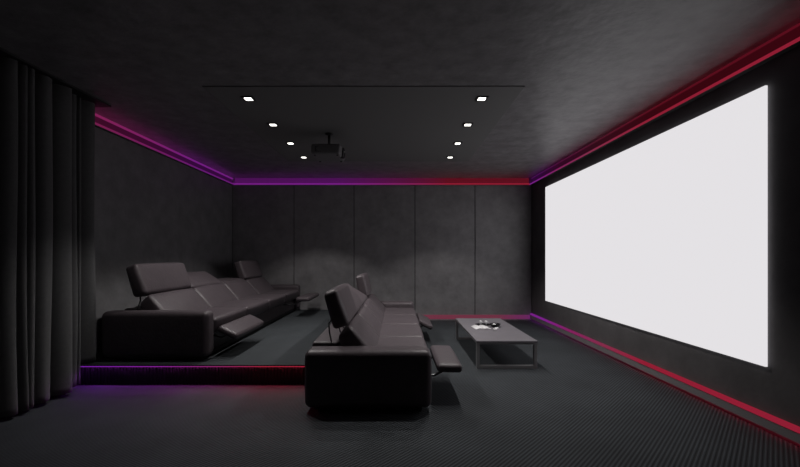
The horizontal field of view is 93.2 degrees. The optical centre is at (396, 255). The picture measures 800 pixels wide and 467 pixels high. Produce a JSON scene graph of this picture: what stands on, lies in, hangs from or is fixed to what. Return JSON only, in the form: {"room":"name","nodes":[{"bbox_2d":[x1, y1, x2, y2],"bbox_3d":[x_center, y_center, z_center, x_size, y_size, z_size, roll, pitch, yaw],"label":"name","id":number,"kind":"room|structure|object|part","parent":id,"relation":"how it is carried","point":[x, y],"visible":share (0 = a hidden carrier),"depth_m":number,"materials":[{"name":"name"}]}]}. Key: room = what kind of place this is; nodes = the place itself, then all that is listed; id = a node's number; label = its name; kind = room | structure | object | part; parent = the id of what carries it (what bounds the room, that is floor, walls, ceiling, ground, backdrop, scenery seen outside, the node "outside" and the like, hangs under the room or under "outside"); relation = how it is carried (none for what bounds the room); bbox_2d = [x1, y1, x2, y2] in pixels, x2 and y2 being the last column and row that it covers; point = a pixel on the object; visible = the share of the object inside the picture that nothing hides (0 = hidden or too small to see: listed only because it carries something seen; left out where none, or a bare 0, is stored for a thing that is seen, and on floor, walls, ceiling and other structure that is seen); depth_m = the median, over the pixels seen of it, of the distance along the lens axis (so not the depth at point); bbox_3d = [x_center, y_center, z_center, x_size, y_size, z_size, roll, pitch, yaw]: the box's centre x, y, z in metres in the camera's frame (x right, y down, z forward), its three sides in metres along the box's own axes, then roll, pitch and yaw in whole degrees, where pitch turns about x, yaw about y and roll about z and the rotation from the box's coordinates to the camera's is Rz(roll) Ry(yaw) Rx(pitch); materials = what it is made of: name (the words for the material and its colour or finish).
{"room":"home theater","nodes":[
{"label":"home theater","id":0,"kind":"room"},
{"bbox_2d":[95,127,231,352],"bbox_3d":[-3.425,-0.140,3.390,0.150,2.880,8.880,0,0,0],"label":"wall","id":1,"kind":"structure","parent":0,"point":[151,207],"depth_m":5.05,"materials":[{"name":"paint"}]},
{"bbox_2d":[95,113,233,184],"bbox_3d":[-3.320,-1.508,3.390,0.061,0.145,8.580,0,0,0],"label":"trim","id":2,"kind":"structure","parent":1,"relation":"attached to","point":[103,123],"depth_m":5.18,"materials":[{"name":"grey"}]},
{"bbox_2d":[232,178,531,319],"bbox_3d":[-0.305,-0.140,7.755,6.090,2.880,0.150,0,0,0],"label":"wall","id":3,"kind":"structure","parent":0,"point":[441,249],"depth_m":7.68,"materials":[{"name":"black"}]},
{"bbox_3d":[-2.723,-0.140,7.690,1.241,2.880,0.020,0,0,0],"label":"wall panel","id":4,"kind":"part","parent":3,"relation":"part of","materials":[{"name":"fabric"}]},
{"bbox_3d":[-1.485,-0.140,7.690,1.206,2.880,0.020,0,0,0],"label":"wall panel","id":5,"kind":"part","parent":3,"relation":"part of","materials":[{"name":"fabric"}]},
{"bbox_2d":[234,178,529,184],"bbox_3d":[-0.305,-1.508,7.649,5.970,0.145,0.061,0,0,0],"label":"trim","id":6,"kind":"structure","parent":3,"relation":"attached to","point":[238,181],"depth_m":7.67,"materials":[{"name":"grey"}]},
{"bbox_2d":[234,183,529,184],"bbox_3d":[-0.305,-1.451,7.644,5.970,0.032,0.049,0,0,0],"label":"light","id":7,"kind":"object","parent":6,"relation":"on","point":[234,183],"depth_m":7.62,"materials":[{"name":"purple plastic"}]},
{"bbox_3d":[-0.255,-0.140,7.690,1.226,2.880,0.020,0,0,0],"label":"wall panel","id":8,"kind":"part","parent":3,"relation":"part of","materials":[{"name":"fabric"}]},
{"bbox_3d":[0.975,-0.140,7.690,1.206,2.880,0.020,0,0,0],"label":"wall panel","id":9,"kind":"part","parent":3,"relation":"part of","materials":[{"name":"fabric"}]},
{"bbox_2d":[424,315,529,319],"bbox_3d":[0.915,1.248,7.662,3.550,0.105,0.036,0,0,0],"label":"baseboard","id":10,"kind":"structure","parent":3,"relation":"attached to","point":[431,317],"depth_m":7.64,"materials":[{"name":"grey"}]},
{"bbox_3d":[2.163,-0.140,7.690,1.141,2.880,0.020,0,0,0],"label":"wall panel","id":11,"kind":"part","parent":3,"relation":"part of","materials":[{"name":"fabric"}]},
{"bbox_2d":[0,0,799,177],"bbox_3d":[-0.305,-1.640,3.390,6.490,0.120,8.980,0,0,0],"label":"ceiling","id":12,"kind":"structure","parent":0,"point":[587,69],"depth_m":2.98,"materials":[{"name":"paint"}]},
{"bbox_2d":[0,47,110,106],"bbox_3d":[-3.144,-1.571,1.535,0.288,0.018,4.870,0,0,0],"label":"rail","id":13,"kind":"object","parent":12,"relation":"attached to","point":[83,95],"visible":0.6,"depth_m":3.38,"materials":[{"name":"black metal"}]},
{"bbox_2d":[0,56,96,417],"bbox_3d":[-3.130,-0.148,2.269,0.230,2.827,3.344,0,0,0],"label":"curtain","id":14,"kind":"object","parent":13,"relation":"hanging from","point":[48,326],"visible":1,"depth_m":3.26,"materials":[{"name":"grey fabric"}]},
{"bbox_2d":[202,86,524,160],"bbox_3d":[-0.310,-1.576,4.900,3.000,0.008,2.780,0,0,0],"label":"ceiling panel","id":15,"kind":"object","parent":12,"relation":"attached to","point":[371,123],"visible":1,"depth_m":4.26,"materials":[{"name":"grey paint"}]},
{"bbox_2d":[241,96,255,101],"bbox_3d":[-1.480,-1.567,3.770,0.112,0.010,0.112,0,0,0],"label":"recessed light","id":16,"kind":"object","parent":15,"relation":"attached to","point":[245,98],"visible":1,"depth_m":3.76,"materials":[{"name":"grey"}]},
{"bbox_2d":[267,123,278,126],"bbox_3d":[-1.480,-1.567,4.515,0.112,0.010,0.112,0,0,0],"label":"recessed light","id":17,"kind":"object","parent":15,"relation":"attached to","point":[269,124],"visible":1,"depth_m":4.50,"materials":[{"name":"grey"}]},
{"bbox_2d":[311,132,344,161],"bbox_3d":[-0.871,-1.411,4.870,0.391,0.322,0.428,0,0,0],"label":"projector","id":18,"kind":"object","parent":15,"relation":"hanging from","point":[329,152],"visible":1,"depth_m":4.69,"materials":[{"name":"black plastic"}]},
{"bbox_2d":[462,123,472,126],"bbox_3d":[0.845,-1.567,4.515,0.112,0.010,0.112,0,0,0],"label":"recessed light","id":19,"kind":"object","parent":15,"relation":"attached to","point":[464,124],"visible":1,"depth_m":4.52,"materials":[{"name":"grey"}]},
{"bbox_2d":[475,96,488,101],"bbox_3d":[0.845,-1.567,3.770,0.112,0.010,0.112,0,0,0],"label":"recessed light","id":20,"kind":"object","parent":15,"relation":"attached to","point":[479,98],"visible":1,"depth_m":3.76,"materials":[{"name":"grey"}]},
{"bbox_2d":[0,320,799,466],"bbox_3d":[-0.305,1.360,3.390,6.490,0.120,8.980,0,0,0],"label":"floor","id":21,"kind":"structure","parent":0,"point":[581,406],"depth_m":2.90,"materials":[{"name":"carpet"}]},
{"bbox_2d":[78,310,331,384],"bbox_3d":[-2.105,1.195,5.730,2.490,0.210,3.900,0,0,0],"label":"platform","id":22,"kind":"object","parent":21,"relation":"on","point":[274,353],"visible":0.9,"depth_m":3.82,"materials":[{"name":"carpet"}]},
{"bbox_2d":[81,366,304,366],"bbox_3d":[-2.115,1.110,3.804,2.470,0.013,0.001,0,0,0],"label":"light","id":23,"kind":"object","parent":22,"relation":"on","point":[81,366],"depth_m":3.80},
{"bbox_2d":[102,260,318,359],"bbox_3d":[-2.306,0.585,5.770,1.549,1.010,3.788,0,0,0],"label":"recliner sofa","id":24,"kind":"object","parent":22,"relation":"on","point":[183,314],"visible":1,"depth_m":4.17,"materials":[{"name":"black leather"}]},
{"bbox_3d":[-2.500,0.810,3.965,1.108,0.478,0.178,0,0,0],"label":"armrest","id":25,"kind":"part","parent":24,"relation":"part of","materials":[{"name":"black leather"}]},
{"bbox_3d":[-2.572,0.561,4.463,0.349,0.298,0.915,0,0,0],"label":"backrest","id":26,"kind":"part","parent":24,"relation":"part of","materials":[{"name":"black leather"}]},
{"bbox_3d":[-2.572,0.561,5.340,0.349,0.298,0.880,0,0,0],"label":"backrest","id":27,"kind":"part","parent":24,"relation":"part of","materials":[{"name":"black leather"}]},
{"bbox_2d":[200,307,245,332],"bbox_3d":[-2.288,0.755,4.480,0.708,0.203,0.880,0,0,0],"label":"seat cushion","id":28,"kind":"object","parent":24,"relation":"on","point":[221,315],"depth_m":4.46,"materials":[{"name":"brown leather"}]},
{"bbox_2d":[213,300,268,315],"bbox_3d":[-2.288,0.755,5.340,0.708,0.203,0.880,0,0,0],"label":"seat cushion","id":29,"kind":"object","parent":24,"relation":"on","point":[253,307],"depth_m":5.24,"materials":[{"name":"brown leather"}]},
{"bbox_3d":[-2.572,0.561,6.200,0.349,0.298,0.880,0,0,0],"label":"backrest","id":30,"kind":"part","parent":24,"relation":"part of","materials":[{"name":"black leather"}]},
{"bbox_3d":[-2.572,0.561,7.060,0.349,0.298,0.880,0,0,0],"label":"backrest","id":31,"kind":"part","parent":24,"relation":"part of","materials":[{"name":"black leather"}]},
{"bbox_2d":[239,294,285,309],"bbox_3d":[-2.288,0.755,6.200,0.708,0.203,0.880,0,0,0],"label":"seat cushion","id":32,"kind":"object","parent":24,"relation":"on","point":[276,301],"depth_m":6.10,"materials":[{"name":"brown leather"}]},
{"bbox_2d":[260,290,298,302],"bbox_3d":[-2.288,0.755,7.060,0.708,0.203,0.880,0,0,0],"label":"seat cushion","id":33,"kind":"object","parent":24,"relation":"on","point":[291,295],"depth_m":6.96,"materials":[{"name":"brown leather"}]},
{"bbox_3d":[-2.500,0.810,7.575,1.108,0.478,0.178,0,0,0],"label":"armrest","id":34,"kind":"part","parent":24,"relation":"part of","materials":[{"name":"black leather"}]},
{"bbox_2d":[305,273,461,410],"bbox_3d":[-0.104,0.788,4.870,1.382,1.023,3.548,0,0,0],"label":"recliner sofa","id":35,"kind":"object","parent":21,"relation":"on","point":[374,354],"visible":1,"depth_m":3.13,"materials":[{"name":"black leather"}]},
{"bbox_3d":[-0.347,0.771,3.715,0.349,0.298,0.790,0,0,0],"label":"backrest","id":36,"kind":"part","parent":35,"relation":"part of","materials":[{"name":"black leather"}]},
{"bbox_3d":[-0.347,0.771,4.485,0.349,0.298,0.790,0,0,0],"label":"backrest","id":37,"kind":"part","parent":35,"relation":"part of","materials":[{"name":"black leather"}]},
{"bbox_3d":[-0.240,1.020,3.215,1.058,0.478,0.238,0,0,0],"label":"armrest","id":38,"kind":"part","parent":35,"relation":"part of","materials":[{"name":"black leather"}]},
{"bbox_3d":[-0.347,0.771,5.255,0.349,0.298,0.790,0,0,0],"label":"backrest","id":39,"kind":"part","parent":35,"relation":"part of","materials":[{"name":"black leather"}]},
{"bbox_3d":[-0.347,0.771,6.025,0.349,0.298,0.790,0,0,0],"label":"backrest","id":40,"kind":"part","parent":35,"relation":"part of","materials":[{"name":"black leather"}]},
{"bbox_3d":[-0.240,1.020,6.525,1.058,0.478,0.238,0,0,0],"label":"armrest","id":41,"kind":"part","parent":35,"relation":"part of","materials":[{"name":"black leather"}]},
{"bbox_2d":[384,308,416,315],"bbox_3d":[-0.028,0.965,6.025,0.658,0.203,0.790,0,0,0],"label":"seat cushion","id":42,"kind":"object","parent":35,"relation":"on","point":[387,311],"depth_m":5.89,"materials":[{"name":"brown leather"}]},
{"bbox_2d":[382,315,419,325],"bbox_3d":[-0.028,0.965,5.255,0.658,0.203,0.790,0,0,0],"label":"seat cushion","id":43,"kind":"object","parent":35,"relation":"on","point":[386,319],"depth_m":5.15,"materials":[{"name":"brown leather"}]},
{"bbox_2d":[379,324,423,337],"bbox_3d":[-0.028,0.965,4.485,0.658,0.203,0.790,0,0,0],"label":"seat cushion","id":44,"kind":"object","parent":35,"relation":"on","point":[385,330],"depth_m":4.38,"materials":[{"name":"brown leather"}]},
{"bbox_2d":[378,337,426,346],"bbox_3d":[-0.028,0.965,3.715,0.658,0.203,0.790,0,0,0],"label":"seat cushion","id":45,"kind":"object","parent":35,"relation":"on","point":[382,341],"depth_m":3.82,"materials":[{"name":"brown leather"}]},
{"bbox_2d":[455,318,537,368],"bbox_3d":[1.270,1.139,5.145,0.704,0.322,1.590,0,0,0],"label":"coffee table","id":46,"kind":"object","parent":21,"relation":"on","point":[506,333],"visible":1,"depth_m":4.59,"materials":[{"name":"grey metal"}]},
{"bbox_3d":[1.270,1.150,5.903,0.696,0.300,0.050,0,0,0],"label":"leg frame","id":47,"kind":"part","parent":46,"relation":"part of","materials":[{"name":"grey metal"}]},
{"bbox_2d":[471,325,490,328],"bbox_3d":[1.145,0.968,5.150,0.216,0.019,0.230,0,0,-6],"label":"magazine","id":48,"kind":"object","parent":46,"relation":"on","point":[473,326],"visible":1,"depth_m":5.13,"materials":[{"name":"white paper"}]},
{"bbox_2d":[489,323,500,326],"bbox_3d":[1.355,0.957,5.220,0.152,0.043,0.152,0,0,0],"label":"bowl","id":49,"kind":"object","parent":46,"relation":"on","point":[491,324],"visible":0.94,"depth_m":5.18,"materials":[{"name":"black ceramic"}]},
{"bbox_3d":[1.270,1.150,4.387,0.696,0.300,0.050,0,0,0],"label":"leg frame","id":50,"kind":"part","parent":46,"relation":"part of","materials":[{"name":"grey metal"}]},
{"bbox_2d":[532,45,799,446],"bbox_3d":[2.815,-0.140,3.390,0.150,2.880,8.880,0,0,0],"label":"wall","id":51,"kind":"structure","parent":0,"point":[774,389],"depth_m":2.83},
{"bbox_2d":[545,85,767,366],"bbox_3d":[2.723,-0.220,4.840,0.030,2.070,4.120,0,0,0],"label":"projection screen","id":52,"kind":"object","parent":51,"relation":"attached to","point":[666,235],"visible":1,"depth_m":3.65,"materials":[{"name":"white fabric"}]},
{"bbox_2d":[530,23,799,184],"bbox_3d":[2.709,-1.508,3.390,0.061,0.145,8.580,0,0,0],"label":"led strip light","id":53,"kind":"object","parent":51,"relation":"attached to","point":[789,39],"depth_m":3.43,"materials":[{"name":"grey"}]},
{"bbox_2d":[530,313,799,443],"bbox_3d":[2.722,1.214,3.390,0.036,0.104,8.580,0,0,0],"label":"baseboard","id":54,"kind":"structure","parent":51,"relation":"attached to","point":[786,429],"depth_m":3.41,"materials":[{"name":"grey"}]}
]}

